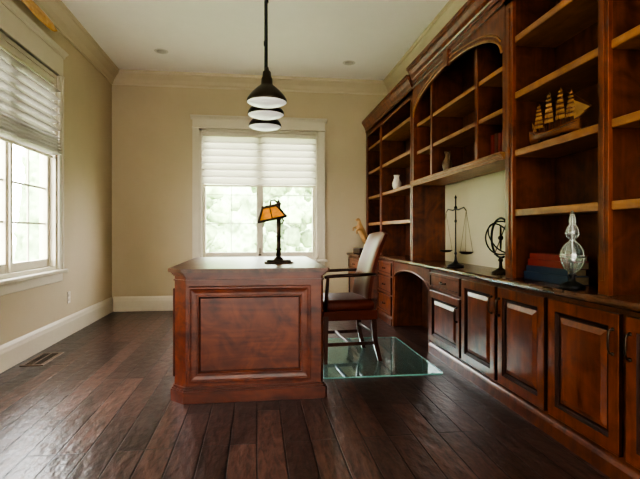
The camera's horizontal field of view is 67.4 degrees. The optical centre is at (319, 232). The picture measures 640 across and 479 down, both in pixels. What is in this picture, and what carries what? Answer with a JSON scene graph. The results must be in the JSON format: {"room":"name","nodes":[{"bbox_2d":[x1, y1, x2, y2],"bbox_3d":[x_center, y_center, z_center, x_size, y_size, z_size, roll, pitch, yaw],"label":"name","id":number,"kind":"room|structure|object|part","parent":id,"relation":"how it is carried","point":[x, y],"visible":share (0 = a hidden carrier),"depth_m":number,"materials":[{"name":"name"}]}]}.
{"room":"home office","nodes":[
{"label":"home office","id":0,"kind":"room"},
{"bbox_2d":[0,0,111,345],"bbox_3d":[-2.211,-0.525,2.206,0.150,3.050,8.150,0,0,-7],"label":"wall","id":1,"kind":"structure","parent":0,"point":[87,93],"depth_m":5.02,"materials":[{"name":"beige paint"}]},
{"bbox_2d":[0,31,56,279],"bbox_3d":[-2.347,-0.555,3.303,0.146,1.790,2.260,0,0,-7],"label":"window","id":2,"kind":"structure","parent":1,"relation":"in","point":[47,261],"depth_m":4.02,"materials":[{"name":"white paint"}]},
{"bbox_2d":[0,37,61,157],"bbox_3d":[-2.272,-1.045,3.312,0.108,0.730,2.180,0,0,-7],"label":"roman shade","id":3,"kind":"object","parent":2,"relation":"attached to","point":[27,104],"visible":1,"depth_m":3.81,"materials":[{"name":"white fabric"}]},
{"bbox_3d":[-2.300,-0.691,3.309,0.012,0.022,2.160,0,0,-7],"label":"rail","id":4,"kind":"part","parent":3,"relation":"part of","materials":[{"name":"white fabric"}]},
{"bbox_2d":[0,0,68,295],"bbox_3d":[-2.250,-0.620,3.315,0.062,2.140,2.480,0,0,-7],"label":"trim","id":5,"kind":"structure","parent":1,"relation":"attached to","point":[15,24],"depth_m":4.04,"materials":[{"name":"white paint"}]},
{"bbox_2d":[21,0,56,31],"bbox_3d":[-2.230,-1.800,3.389,0.060,0.140,1.800,0,0,-7],"label":"wooden propeller","id":6,"kind":"object","parent":1,"relation":"attached to","point":[32,6],"visible":1,"depth_m":3.93,"materials":[{"name":"brown wood"}]},
{"bbox_2d":[0,297,112,372],"bbox_3d":[-2.118,0.905,2.143,0.018,0.190,8.000,0,0,-7],"label":"baseboard","id":7,"kind":"structure","parent":1,"relation":"attached to","point":[13,352],"depth_m":4.21,"materials":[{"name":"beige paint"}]},
{"bbox_2d":[67,291,69,303],"bbox_3d":[-2.458,0.630,4.700,0.009,0.114,0.072,0,0,-7],"label":"wall outlet","id":8,"kind":"object","parent":1,"relation":"attached to","point":[68,293],"visible":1,"depth_m":4.68,"materials":[{"name":"beige plastic"}]},
{"bbox_2d":[33,0,118,84],"bbox_3d":[-2.067,-1.968,2.149,0.120,0.165,8.000,0,0,-7],"label":"trim","id":9,"kind":"structure","parent":1,"relation":"attached to","point":[57,11],"depth_m":4.79,"materials":[{"name":"paint"}]},
{"bbox_2d":[112,85,386,297],"bbox_3d":[-0.858,-0.525,6.418,3.630,3.050,0.150,0,0,-7],"label":"wall","id":10,"kind":"structure","parent":0,"point":[152,125],"depth_m":6.21,"materials":[{"name":"beige paint"}]},
{"bbox_2d":[113,296,172,311],"bbox_3d":[-1.135,0.905,6.297,3.012,0.190,0.018,0,0,-7],"label":"baseboard","id":11,"kind":"structure","parent":10,"relation":"attached to","point":[122,303],"depth_m":6.14,"materials":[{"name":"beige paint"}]},
{"bbox_2d":[113,69,387,94],"bbox_3d":[-0.840,-1.968,6.284,3.590,0.165,0.120,0,0,-7],"label":"trim","id":12,"kind":"structure","parent":10,"relation":"attached to","point":[124,76],"depth_m":6.26,"materials":[{"name":"paint"}]},
{"bbox_2d":[190,114,327,264],"bbox_3d":[-0.790,-0.527,6.320,1.794,1.995,0.062,0,0,-7],"label":"trim","id":13,"kind":"structure","parent":10,"relation":"attached to","point":[198,121],"depth_m":6.29,"materials":[{"name":"white paint"}]},
{"bbox_2d":[199,129,318,259],"bbox_3d":[-0.803,-0.500,6.417,1.574,1.720,0.146,0,0,-7],"label":"window","id":14,"kind":"structure","parent":10,"relation":"in","point":[314,255],"depth_m":6.39,"materials":[{"name":"white paint"}]},
{"bbox_2d":[202,132,315,187],"bbox_3d":[-0.795,-0.965,6.356,1.494,0.710,0.079,0,0,-7],"label":"roman shade","id":15,"kind":"object","parent":14,"relation":"attached to","point":[229,159],"visible":1,"depth_m":6.35,"materials":[{"name":"white fabric"}]},
{"bbox_3d":[-0.797,-0.621,6.370,1.474,0.022,0.012,0,0,-7],"label":"rail","id":16,"kind":"part","parent":15,"relation":"part of","materials":[{"name":"white paint"}]},
{"bbox_2d":[61,0,448,79],"bbox_3d":[-0.327,-2.100,2.378,3.930,0.100,8.300,0,0,-7],"label":"ceiling","id":17,"kind":"structure","parent":0,"point":[307,38],"depth_m":4.93,"materials":[{"name":"paint"}]},
{"bbox_2d":[154,49,167,53],"bbox_3d":[-1.790,-2.047,5.413,0.156,0.006,0.156,0,0,-7],"label":"recessed light","id":18,"kind":"object","parent":17,"relation":"in","point":[160,51],"visible":1,"depth_m":5.41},
{"bbox_2d":[249,0,280,130],"bbox_3d":[-0.449,-1.444,3.915,0.266,1.212,0.266,0,0,-7],"label":"pendant lamp","id":19,"kind":"object","parent":17,"relation":"hanging from","point":[256,124],"visible":0.54,"depth_m":3.85,"materials":[{"name":"brown metal"}]},
{"bbox_3d":[-0.449,-1.551,3.915,0.022,0.938,0.021,0,0,-7],"label":"rod","id":20,"kind":"part","parent":19,"relation":"part of","materials":[{"name":"black metal"}]},
{"bbox_3d":[-0.449,-0.983,3.915,0.266,0.233,0.266,0,0,-7],"label":"lamp shade","id":21,"kind":"part","parent":19,"relation":"part of","materials":[{"name":"brown metal"}]},
{"bbox_2d":[249,123,280,130],"bbox_3d":[-0.449,-0.855,3.915,0.260,0.034,0.260,0,0,-7],"label":"diffuser","id":22,"kind":"object","parent":19,"relation":"attached to","point":[256,126],"depth_m":3.85,"materials":[{"name":"white glass"}]},
{"bbox_2d":[248,3,283,119],"bbox_3d":[-0.396,-1.444,3.518,0.266,1.212,0.266,0,0,-7],"label":"pendant lamp","id":23,"kind":"object","parent":17,"relation":"hanging from","point":[254,112],"visible":0.48,"depth_m":3.46,"materials":[{"name":"brown metal"}]},
{"bbox_3d":[-0.396,-1.551,3.518,0.022,0.938,0.021,0,0,-7],"label":"rod","id":24,"kind":"part","parent":23,"relation":"part of","materials":[{"name":"black metal"}]},
{"bbox_3d":[-0.396,-0.983,3.518,0.266,0.233,0.266,0,0,-7],"label":"lamp shade","id":25,"kind":"part","parent":23,"relation":"part of","materials":[{"name":"brown metal"}]},
{"bbox_2d":[248,110,283,119],"bbox_3d":[-0.396,-0.855,3.518,0.260,0.034,0.260,0,0,-7],"label":"diffuser","id":26,"kind":"object","parent":23,"relation":"attached to","point":[257,114],"depth_m":3.45,"materials":[{"name":"white glass"}]},
{"bbox_2d":[247,0,286,107],"bbox_3d":[-0.352,-1.444,3.181,0.266,1.212,0.266,0,0,-7],"label":"pendant lamp","id":27,"kind":"object","parent":17,"relation":"hanging from","point":[266,95],"visible":1,"depth_m":3.12,"materials":[{"name":"black metal"}]},
{"bbox_2d":[247,97,285,107],"bbox_3d":[-0.352,-0.855,3.181,0.260,0.034,0.260,0,0,-7],"label":"diffuser","id":28,"kind":"object","parent":27,"relation":"attached to","point":[261,102],"depth_m":3.12,"materials":[{"name":"white glass"}]},
{"bbox_3d":[-0.352,-1.551,3.181,0.022,0.938,0.021,0,0,-7],"label":"rod","id":29,"kind":"part","parent":27,"relation":"part of","materials":[{"name":"black metal"}]},
{"bbox_3d":[-0.352,-0.983,3.181,0.266,0.233,0.266,0,0,-7],"label":"lamp shade","id":30,"kind":"part","parent":27,"relation":"part of","materials":[{"name":"brown metal"}]},
{"bbox_2d":[343,61,354,64],"bbox_3d":[0.350,-2.047,5.785,0.156,0.006,0.156,0,0,-7],"label":"recessed light","id":31,"kind":"object","parent":17,"relation":"in","point":[344,62],"visible":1,"depth_m":5.78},
{"bbox_2d":[0,311,610,478],"bbox_3d":[-0.327,1.050,2.378,3.930,0.100,8.300,0,0,-7],"label":"floor","id":32,"kind":"structure","parent":0,"point":[103,408],"depth_m":2.52,"materials":[{"name":"brown wood"}]},
{"bbox_2d":[19,352,63,366],"bbox_3d":[-2.193,0.996,3.797,0.170,0.007,0.400,0,0,-7],"label":"floor vent","id":33,"kind":"object","parent":32,"relation":"in","point":[42,359],"visible":1,"depth_m":3.77,"materials":[{"name":"brown metal"}]},
{"bbox_2d":[168,256,329,404],"bbox_3d":[-0.509,0.605,3.534,0.962,0.790,1.412,0,0,-7],"label":"desk","id":34,"kind":"object","parent":32,"relation":"on","point":[246,329],"visible":1,"depth_m":2.87,"materials":[{"name":"brown wood"}]},
{"bbox_3d":[-0.905,0.600,3.078,0.014,0.530,0.360,0,0,-7],"label":"panel","id":35,"kind":"part","parent":34,"relation":"part of","materials":[{"name":"brown wood"}]},
{"bbox_3d":[-0.509,0.260,3.534,0.934,0.051,1.384,0,0,-7],"label":"cornice moulding","id":36,"kind":"part","parent":34,"relation":"part of","materials":[{"name":"brown wood"}]},
{"bbox_3d":[-0.416,0.600,2.863,0.724,0.570,0.014,0,0,-7],"label":"raised panel","id":37,"kind":"part","parent":34,"relation":"part of","materials":[{"name":"brown wood"}]},
{"bbox_2d":[258,199,293,263],"bbox_3d":[-0.312,-0.013,3.348,0.247,0.446,0.202,0,0,-7],"label":"desk lamp","id":38,"kind":"object","parent":34,"relation":"on","point":[270,212],"visible":1,"depth_m":3.30,"materials":[{"name":"brown metal"}]},
{"bbox_3d":[-0.334,-0.132,3.345,0.186,0.114,0.189,0,0,-7],"label":"lamp shade","id":39,"kind":"part","parent":38,"relation":"part of","materials":[{"name":"orange glass"}]},
{"bbox_3d":[-0.334,-0.136,3.345,0.201,0.135,0.202,0,0,-7],"label":"shade frame","id":40,"kind":"part","parent":38,"relation":"part of","materials":[{"name":"brown metal"}]},
{"bbox_3d":[-0.300,-0.038,3.349,0.105,0.396,0.047,0,0,-7],"label":"stem","id":41,"kind":"part","parent":38,"relation":"part of","materials":[{"name":"brown metal"}]},
{"bbox_2d":[348,256,378,309],"bbox_3d":[0.699,0.650,6.143,0.604,0.700,0.760,0,0,-7],"label":"base cabinet","id":42,"kind":"object","parent":32,"relation":"on","point":[352,261],"visible":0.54,"depth_m":5.99,"materials":[{"name":"brown wood"}]},
{"bbox_3d":[0.438,0.690,6.109,0.021,0.410,0.724,0,0,-7],"label":"door","id":43,"kind":"part","parent":42,"relation":"part of","materials":[{"name":"brown wood"}]},
{"bbox_3d":[0.438,0.395,6.109,0.021,0.140,0.724,0,0,-7],"label":"drawer","id":44,"kind":"part","parent":42,"relation":"part of","materials":[{"name":"brown wood"}]},
{"bbox_2d":[347,253,639,312],"bbox_3d":[0.990,0.282,3.958,0.593,0.035,5.190,0,0,-7],"label":"countertop","id":45,"kind":"structure","parent":42,"relation":"on","point":[590,294],"depth_m":2.57,"materials":[{"name":"brown wood"}]},
{"bbox_2d":[352,218,367,253],"bbox_3d":[0.544,0.036,6.239,0.270,0.456,0.135,0,0,-37],"label":"horse figurine","id":46,"kind":"object","parent":45,"relation":"on","point":[359,227],"visible":0.61,"depth_m":6.20,"materials":[{"name":"brown wood"}]},
{"bbox_2d":[362,75,444,260],"bbox_3d":[0.885,-0.620,5.562,0.389,1.770,1.960,0,0,-7],"label":"bookcase","id":47,"kind":"object","parent":45,"relation":"on","point":[413,218],"visible":0.83,"depth_m":5.61,"materials":[{"name":"brown wood"}]},
{"bbox_3d":[0.790,-0.532,6.523,0.285,1.595,0.030,0,0,-7],"label":"panel","id":48,"kind":"part","parent":47,"relation":"part of","materials":[{"name":"brown wood"}]},
{"bbox_3d":[0.835,-1.121,6.154,0.293,0.039,0.715,0,0,-7],"label":"shelf","id":49,"kind":"part","parent":47,"relation":"part of","materials":[{"name":"brown wood"}]},
{"bbox_3d":[0.835,-0.796,6.154,0.293,0.039,0.715,0,0,-7],"label":"shelf","id":50,"kind":"part","parent":47,"relation":"part of","materials":[{"name":"brown wood"}]},
{"bbox_3d":[0.835,-0.462,6.154,0.293,0.039,0.715,0,0,-7],"label":"shelf","id":51,"kind":"part","parent":47,"relation":"part of","materials":[{"name":"brown wood"}]},
{"bbox_3d":[0.835,-0.117,6.154,0.293,0.039,0.715,0,0,-7],"label":"shelf","id":52,"kind":"part","parent":47,"relation":"part of","materials":[{"name":"brown wood"}]},
{"bbox_3d":[0.885,-1.433,5.562,0.389,0.145,1.960,0,0,-7],"label":"crown moulding","id":53,"kind":"part","parent":47,"relation":"part of","materials":[{"name":"brown wood"}]},
{"bbox_3d":[0.903,-0.613,5.565,0.311,1.755,1.960,0,0,-7],"label":"frame","id":54,"kind":"part","parent":47,"relation":"part of","materials":[{"name":"brown wood"}]},
{"bbox_3d":[0.887,-0.532,5.785,0.285,1.595,0.030,0,0,-7],"label":"panel","id":55,"kind":"part","parent":47,"relation":"part of","materials":[{"name":"brown wood"}]},
{"bbox_3d":[0.960,-1.121,5.197,0.293,0.039,1.155,0,0,-7],"label":"shelf","id":56,"kind":"part","parent":47,"relation":"part of","materials":[{"name":"brown wood"}]},
{"bbox_3d":[0.960,-0.796,5.197,0.293,0.039,1.155,0,0,-7],"label":"shelf","id":57,"kind":"part","parent":47,"relation":"part of","materials":[{"name":"brown wood"}]},
{"bbox_3d":[0.960,-0.462,5.197,0.293,0.039,1.155,0,0,-7],"label":"shelf","id":58,"kind":"part","parent":47,"relation":"part of","materials":[{"name":"brown wood"}]},
{"bbox_3d":[0.960,-0.117,5.197,0.293,0.039,1.155,0,0,-7],"label":"shelf","id":59,"kind":"part","parent":47,"relation":"part of","materials":[{"name":"brown wood"}]},
{"bbox_2d":[392,175,400,188],"bbox_3d":[0.868,-0.567,5.404,0.116,0.170,0.104,0,0,45],"label":"vase","id":60,"kind":"object","parent":47,"relation":"on","point":[396,183],"visible":0.84,"depth_m":5.37,"materials":[{"name":"ceramic"}]},
{"bbox_3d":[1.067,-0.608,5.587,0.021,1.745,1.960,0,0,-7],"label":"panel","id":61,"kind":"part","parent":47,"relation":"part of","materials":[{"name":"brown wood"}]},
{"bbox_3d":[1.041,-0.532,4.610,0.285,1.595,0.030,0,0,-7],"label":"panel","id":62,"kind":"part","parent":47,"relation":"part of","materials":[{"name":"brown wood"}]},
{"bbox_2d":[440,195,472,267],"bbox_3d":[1.054,-0.016,3.729,0.130,0.561,0.488,0,0,-7],"label":"balance scale","id":63,"kind":"object","parent":45,"relation":"on","point":[455,264],"visible":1,"depth_m":3.72,"materials":[{"name":"black metal"}]},
{"bbox_2d":[485,217,504,273],"bbox_3d":[1.177,0.081,3.135,0.177,0.367,0.218,0,0,10],"label":"armillary sphere","id":64,"kind":"object","parent":45,"relation":"on","point":[500,270],"visible":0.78,"depth_m":3.11,"materials":[{"name":"brown metal"}]},
{"bbox_2d":[524,271,588,285],"bbox_3d":[1.275,0.242,2.608,0.123,0.044,0.400,0,0,-7],"label":"book","id":65,"kind":"object","parent":45,"relation":"on","point":[556,279],"visible":0.74,"depth_m":2.54,"materials":[{"name":"paper"}]},
{"bbox_2d":[526,265,585,276],"bbox_3d":[1.274,0.202,2.603,0.113,0.036,0.370,0,0,-7],"label":"book","id":66,"kind":"object","parent":65,"relation":"on","point":[547,270],"visible":0.73,"depth_m":2.52,"materials":[{"name":"paper"}]},
{"bbox_2d":[528,259,589,269],"bbox_3d":[1.270,0.165,2.572,0.113,0.036,0.370,0,0,-7],"label":"book","id":67,"kind":"object","parent":66,"relation":"on","point":[535,262],"visible":0.86,"depth_m":2.48,"materials":[{"name":"brown paper"}]},
{"bbox_2d":[530,253,588,261],"bbox_3d":[1.274,0.130,2.578,0.113,0.032,0.340,0,0,-7],"label":"book","id":68,"kind":"object","parent":67,"relation":"on","point":[543,256],"visible":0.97,"depth_m":2.53,"materials":[{"name":"red fabric"}]},
{"bbox_2d":[558,211,585,289],"bbox_3d":[1.190,0.077,2.264,0.117,0.374,0.117,0,0,-7],"label":"finial","id":69,"kind":"object","parent":45,"relation":"on","point":[572,284],"visible":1,"depth_m":2.25,"materials":[{"name":"clear glass"}]},
{"bbox_3d":[1.190,0.052,2.264,0.029,0.279,0.029,0,0,-7],"label":"stem","id":70,"kind":"part","parent":69,"relation":"part of","materials":[{"name":"clear glass"}]},
{"bbox_2d":[505,0,639,295],"bbox_3d":[1.341,-0.650,2.092,0.389,1.830,1.600,0,0,-7],"label":"bookcase","id":71,"kind":"object","parent":45,"relation":"on","point":[590,48],"visible":0.97,"depth_m":2.58,"materials":[{"name":"brown wood"}]},
{"bbox_3d":[1.269,-0.562,2.875,0.285,1.655,0.030,0,0,-7],"label":"panel","id":72,"kind":"part","parent":71,"relation":"part of","materials":[{"name":"brown wood"}]},
{"bbox_3d":[1.317,-1.121,2.476,0.293,0.039,0.773,0,0,-7],"label":"shelf","id":73,"kind":"part","parent":71,"relation":"part of","materials":[{"name":"brown wood"}]},
{"bbox_3d":[1.317,-0.796,2.476,0.293,0.039,0.773,0,0,-7],"label":"shelf","id":74,"kind":"part","parent":71,"relation":"part of","materials":[{"name":"brown wood"}]},
{"bbox_3d":[1.317,-0.462,2.476,0.293,0.039,0.773,0,0,-7],"label":"shelf","id":75,"kind":"part","parent":71,"relation":"part of","materials":[{"name":"brown wood"}]},
{"bbox_3d":[1.317,-0.117,2.476,0.293,0.039,0.773,0,0,-7],"label":"shelf","id":76,"kind":"part","parent":71,"relation":"part of","materials":[{"name":"brown wood"}]},
{"bbox_2d":[529,88,591,144],"bbox_3d":[1.236,-0.618,2.492,0.078,0.270,0.504,0,0,-7],"label":"model sailing ship","id":77,"kind":"object","parent":71,"relation":"on","point":[535,137],"visible":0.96,"depth_m":2.46,"materials":[{"name":"brown wood"}]},
{"bbox_3d":[1.523,-0.637,2.116,0.021,1.805,1.600,0,0,-7],"label":"panel","id":78,"kind":"part","parent":71,"relation":"part of","materials":[{"name":"brown wood"}]},
{"bbox_3d":[1.420,-0.796,1.698,0.293,0.039,0.737,0,0,-7],"label":"shelf","id":79,"kind":"part","parent":71,"relation":"part of","materials":[{"name":"brown wood"}]},
{"bbox_3d":[1.420,-0.462,1.698,0.293,0.039,0.737,0,0,-7],"label":"shelf","id":80,"kind":"part","parent":71,"relation":"part of","materials":[{"name":"brown wood"}]},
{"bbox_3d":[1.420,-0.117,1.698,0.293,0.039,0.737,0,0,-7],"label":"shelf","id":81,"kind":"part","parent":71,"relation":"part of","materials":[{"name":"brown wood"}]},
{"bbox_3d":[1.374,-0.562,2.079,0.285,1.655,0.030,0,0,-7],"label":"panel","id":82,"kind":"part","parent":71,"relation":"part of","materials":[{"name":"brown wood"}]},
{"bbox_2d":[323,337,442,378],"bbox_3d":[0.366,0.994,3.931,0.874,0.010,1.205,0,0,-7],"label":"chair mat","id":83,"kind":"object","parent":32,"relation":"on","point":[363,337],"visible":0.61,"depth_m":3.37,"materials":[{"name":"clear"}]},
{"bbox_2d":[323,232,387,364],"bbox_3d":[0.241,0.489,3.899,0.568,1.000,0.528,0,0,-11],"label":"armchair","id":84,"kind":"object","parent":83,"relation":"on","point":[358,305],"visible":0.88,"depth_m":3.69,"materials":[{"name":"leather"}]},
{"bbox_3d":[0.040,0.809,3.623,0.042,0.360,0.042,0,0,-11],"label":"leg","id":85,"kind":"part","parent":84,"relation":"part of","materials":[{"name":"brown wood"}]},
{"bbox_3d":[0.136,0.449,4.121,0.414,0.284,0.051,0,0,-11],"label":"armrest","id":86,"kind":"part","parent":84,"relation":"part of","materials":[{"name":"brown wood"}]},
{"bbox_3d":[0.172,0.557,3.885,0.427,0.095,0.510,0,0,-11],"label":"seat","id":87,"kind":"part","parent":84,"relation":"part of","materials":[{"name":"leather"}]},
{"bbox_3d":[0.231,0.449,3.653,0.414,0.284,0.051,0,0,-11],"label":"armrest","id":88,"kind":"part","parent":84,"relation":"part of","materials":[{"name":"brown wood"}]},
{"bbox_3d":[0.183,0.627,3.887,0.430,0.075,0.500,0,0,-11],"label":"seat rail","id":89,"kind":"part","parent":84,"relation":"part of","materials":[{"name":"wood"}]},
{"bbox_3d":[0.345,0.750,4.144,0.095,0.480,0.040,0,0,-11],"label":"leg","id":90,"kind":"part","parent":84,"relation":"part of","materials":[{"name":"brown wood"}]},
{"bbox_3d":[0.407,0.277,3.933,0.178,0.575,0.450,0,0,-11],"label":"backrest","id":91,"kind":"part","parent":84,"relation":"part of","materials":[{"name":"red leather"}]},
{"bbox_3d":[0.433,0.750,3.713,0.095,0.480,0.040,0,0,-11],"label":"leg","id":92,"kind":"part","parent":84,"relation":"part of","materials":[{"name":"brown wood"}]},
{"bbox_2d":[378,259,391,325],"bbox_3d":[0.895,0.650,5.483,0.387,0.700,0.600,0,0,-7],"label":"base cabinet","id":93,"kind":"object","parent":32,"relation":"on","point":[384,266],"visible":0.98,"depth_m":5.40,"materials":[{"name":"brown wood"}]},
{"bbox_3d":[0.735,0.792,5.462,0.021,0.205,0.564,0,0,-7],"label":"drawer","id":94,"kind":"part","parent":93,"relation":"part of","materials":[{"name":"brown wood"}]},
{"bbox_3d":[0.735,0.578,5.462,0.021,0.185,0.564,0,0,-7],"label":"drawer","id":95,"kind":"part","parent":93,"relation":"part of","materials":[{"name":"brown wood"}]},
{"bbox_3d":[0.735,0.395,5.462,0.021,0.140,0.564,0,0,-7],"label":"drawer","id":96,"kind":"part","parent":93,"relation":"part of","materials":[{"name":"brown wood"}]},
{"bbox_2d":[392,261,430,350],"bbox_3d":[1.024,0.650,4.623,0.356,0.700,1.130,0,0,-7],"label":"surround","id":97,"kind":"object","parent":32,"relation":"on","point":[410,284],"visible":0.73,"depth_m":5.16,"materials":[{"name":"brown wood"}]},
{"bbox_3d":[1.044,0.650,4.625,0.315,0.700,1.130,0,0,-7],"label":"interior panel","id":98,"kind":"part","parent":97,"relation":"part of","materials":[{"name":"brown wood"}]},
{"bbox_2d":[429,270,462,372],"bbox_3d":[1.120,0.650,3.743,0.394,0.700,0.630,0,0,-7],"label":"base cabinet","id":99,"kind":"object","parent":32,"relation":"on","point":[445,292],"visible":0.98,"depth_m":3.68,"materials":[{"name":"brown wood"}]},
{"bbox_3d":[0.963,0.685,3.722,0.021,0.420,0.594,0,0,-7],"label":"door","id":100,"kind":"part","parent":99,"relation":"part of","materials":[{"name":"brown wood"}]},
{"bbox_3d":[0.963,0.390,3.722,0.021,0.130,0.594,0,0,-7],"label":"drawer","id":101,"kind":"part","parent":99,"relation":"part of","materials":[{"name":"brown wood"}]},
{"bbox_3d":[0.976,0.590,3.452,0.032,0.116,0.016,0,0,-7],"label":"handle","id":102,"kind":"part","parent":99,"relation":"part of","materials":[{"name":"metal"}]},
{"bbox_2d":[460,276,498,397],"bbox_3d":[1.195,0.650,3.175,0.394,0.700,0.515,0,0,-7],"label":"base cabinet","id":103,"kind":"object","parent":32,"relation":"on","point":[479,320],"visible":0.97,"depth_m":3.11,"materials":[{"name":"brown wood"}]},
{"bbox_2d":[495,284,548,432],"bbox_3d":[1.261,0.650,2.669,0.394,0.700,0.505,0,0,-7],"label":"base cabinet","id":104,"kind":"object","parent":32,"relation":"on","point":[522,315],"visible":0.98,"depth_m":2.60,"materials":[{"name":"brown wood"}]},
{"bbox_3d":[1.055,0.440,2.851,0.032,0.116,0.016,0,0,-7],"label":"handle","id":105,"kind":"part","parent":104,"relation":"part of","materials":[{"name":"metal"}]},
{"bbox_2d":[546,294,626,478],"bbox_3d":[1.327,0.650,2.169,0.394,0.700,0.505,0,0,-7],"label":"base cabinet","id":106,"kind":"object","parent":32,"relation":"on","point":[587,362],"visible":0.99,"depth_m":2.09,"materials":[{"name":"brown wood"}]},
{"bbox_3d":[1.174,0.440,1.940,0.032,0.116,0.016,0,0,-7],"label":"handle","id":107,"kind":"part","parent":106,"relation":"part of","materials":[{"name":"metal"}]},
{"bbox_2d":[622,311,639,478],"bbox_3d":[1.393,0.650,1.668,0.394,0.700,0.505,0,0,-7],"label":"base cabinet","id":108,"kind":"object","parent":32,"relation":"on","point":[631,470],"visible":1,"depth_m":1.84,"materials":[{"name":"brown wood"}]},
{"bbox_3d":[1.186,0.440,1.849,0.032,0.116,0.016,0,0,-7],"label":"handle","id":109,"kind":"part","parent":108,"relation":"part of","materials":[{"name":"metal"}]},
{"bbox_3d":[1.537,-0.525,2.698,0.150,3.050,8.150,0,0,-7],"label":"wall","id":110,"kind":"structure","parent":0,"visible":0},
{"bbox_2d":[383,0,467,92],"bbox_3d":[1.413,-1.968,2.606,0.120,0.165,8.000,0,0,-7],"label":"trim","id":111,"kind":"structure","parent":110,"relation":"attached to","point":[452,7],"depth_m":5.00,"materials":[{"name":"paint"}]},
{"bbox_2d":[406,0,504,186],"bbox_3d":[1.124,-1.002,3.738,0.389,1.125,1.716,0,0,-7],"label":"shelf","id":112,"kind":"object","parent":110,"relation":"attached to","point":[458,79],"visible":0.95,"depth_m":3.73,"materials":[{"name":"brown wood"}]},
{"bbox_3d":[1.036,-0.954,4.577,0.305,0.932,0.030,0,0,-7],"label":"panel","id":113,"kind":"part","parent":112,"relation":"part of","materials":[{"name":"brown wood"}]},
{"bbox_3d":[1.077,-1.016,4.373,0.275,0.031,0.385,0,0,-7],"label":"shelf","id":114,"kind":"part","parent":112,"relation":"part of","materials":[{"name":"brown wood"}]},
{"bbox_3d":[1.077,-0.755,4.373,0.275,0.031,0.385,0,0,-7],"label":"shelf","id":115,"kind":"part","parent":112,"relation":"part of","materials":[{"name":"brown wood"}]},
{"bbox_2d":[442,151,451,169],"bbox_3d":[1.053,-0.581,3.967,0.090,0.185,0.090,0,0,38],"label":"jug","id":116,"kind":"object","parent":112,"relation":"on","point":[447,163],"visible":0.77,"depth_m":3.94,"materials":[{"name":"brown ceramic"}]},
{"bbox_3d":[1.160,-1.016,3.743,0.275,0.031,0.834,0,0,-7],"label":"shelf","id":117,"kind":"part","parent":112,"relation":"part of","materials":[{"name":"brown wood"}]},
{"bbox_3d":[1.160,-0.755,3.743,0.275,0.031,0.834,0,0,-7],"label":"shelf","id":118,"kind":"part","parent":112,"relation":"part of","materials":[{"name":"brown wood"}]},
{"bbox_3d":[1.124,-1.468,3.738,0.389,0.195,1.716,0,0,-7],"label":"crown moulding","id":119,"kind":"part","parent":112,"relation":"part of","materials":[{"name":"brown wood"}]},
{"bbox_3d":[1.130,-0.464,3.739,0.335,0.048,1.716,0,0,-7],"label":"shelf","id":120,"kind":"part","parent":112,"relation":"part of","materials":[{"name":"brown wood"}]},
{"bbox_3d":[1.307,-1.001,3.762,0.021,1.078,1.716,0,0,-7],"label":"panel","id":121,"kind":"part","parent":112,"relation":"part of","materials":[{"name":"brown wood"}]},
{"bbox_3d":[1.243,-1.016,3.113,0.275,0.031,0.385,0,0,-7],"label":"shelf","id":122,"kind":"part","parent":112,"relation":"part of","materials":[{"name":"brown wood"}]},
{"bbox_3d":[1.243,-0.755,3.113,0.275,0.031,0.385,0,0,-7],"label":"shelf","id":123,"kind":"part","parent":112,"relation":"part of","materials":[{"name":"brown wood"}]},
{"bbox_2d":[491,134,493,153],"bbox_3d":[1.222,-0.574,3.237,0.133,0.170,0.040,0,0,-7],"label":"book","id":124,"kind":"object","parent":112,"relation":"on","point":[492,136],"visible":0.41,"depth_m":3.22,"materials":[{"name":"red fabric"}]},
{"bbox_2d":[494,133,497,152],"bbox_3d":[1.229,-0.574,3.187,0.133,0.170,0.035,0,0,-7],"label":"book","id":125,"kind":"object","parent":112,"relation":"on","point":[496,134],"visible":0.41,"depth_m":3.17,"materials":[{"name":"brown fabric"}]},
{"bbox_2d":[498,132,501,151],"bbox_3d":[1.236,-0.571,3.138,0.133,0.165,0.030,0,0,-7],"label":"book","id":126,"kind":"object","parent":112,"relation":"on","point":[500,133],"visible":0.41,"depth_m":3.12,"materials":[{"name":"red fabric"}]},
{"bbox_3d":[1.255,-0.954,2.905,0.305,0.932,0.030,0,0,-7],"label":"panel","id":127,"kind":"part","parent":112,"relation":"part of","materials":[{"name":"brown wood"}]},
{"bbox_2d":[445,170,504,268],"bbox_3d":[1.318,-0.098,3.764,0.006,0.725,1.800,0,0,-7],"label":"wall panel","id":128,"kind":"object","parent":110,"relation":"attached to","point":[483,197],"depth_m":3.97,"materials":[{"name":"beige paint"}]},
{"label":"outside","id":129,"kind":"structure","parent":0,"visible":0},
{"bbox_2d":[13,245,26,261],"bbox_3d":[-13.169,1.650,23.485,100.000,0.100,90.000,0,0,-7],"label":"lawn","id":130,"kind":"structure","parent":129,"point":[14,246],"depth_m":37.41,"materials":[{"name":"green plant"}]},
{"bbox_2d":[13,149,311,260],"bbox_3d":[-0.041,-2.927,31.038,36.002,9.045,2.445,0,0,-7],"label":"treeline","id":131,"kind":"object","parent":130,"relation":"on","point":[244,236],"visible":0.06,"depth_m":29.65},
{"bbox_2d":[206,184,232,251],"bbox_3d":[-5.579,-1.151,19.473,3.491,5.481,4.233,0,0,-29],"label":"tree","id":132,"kind":"object","parent":130,"relation":"on","point":[220,208],"visible":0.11,"depth_m":18.54,"materials":[{"name":"green plant"}]},
{"bbox_2d":[229,185,311,251],"bbox_3d":[-1.837,-0.888,21.972,4.061,4.957,3.346,0,0,28],"label":"tree","id":133,"kind":"object","parent":130,"relation":"on","point":[292,237],"visible":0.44,"depth_m":21.47,"materials":[{"name":"green plant"}]}
]}

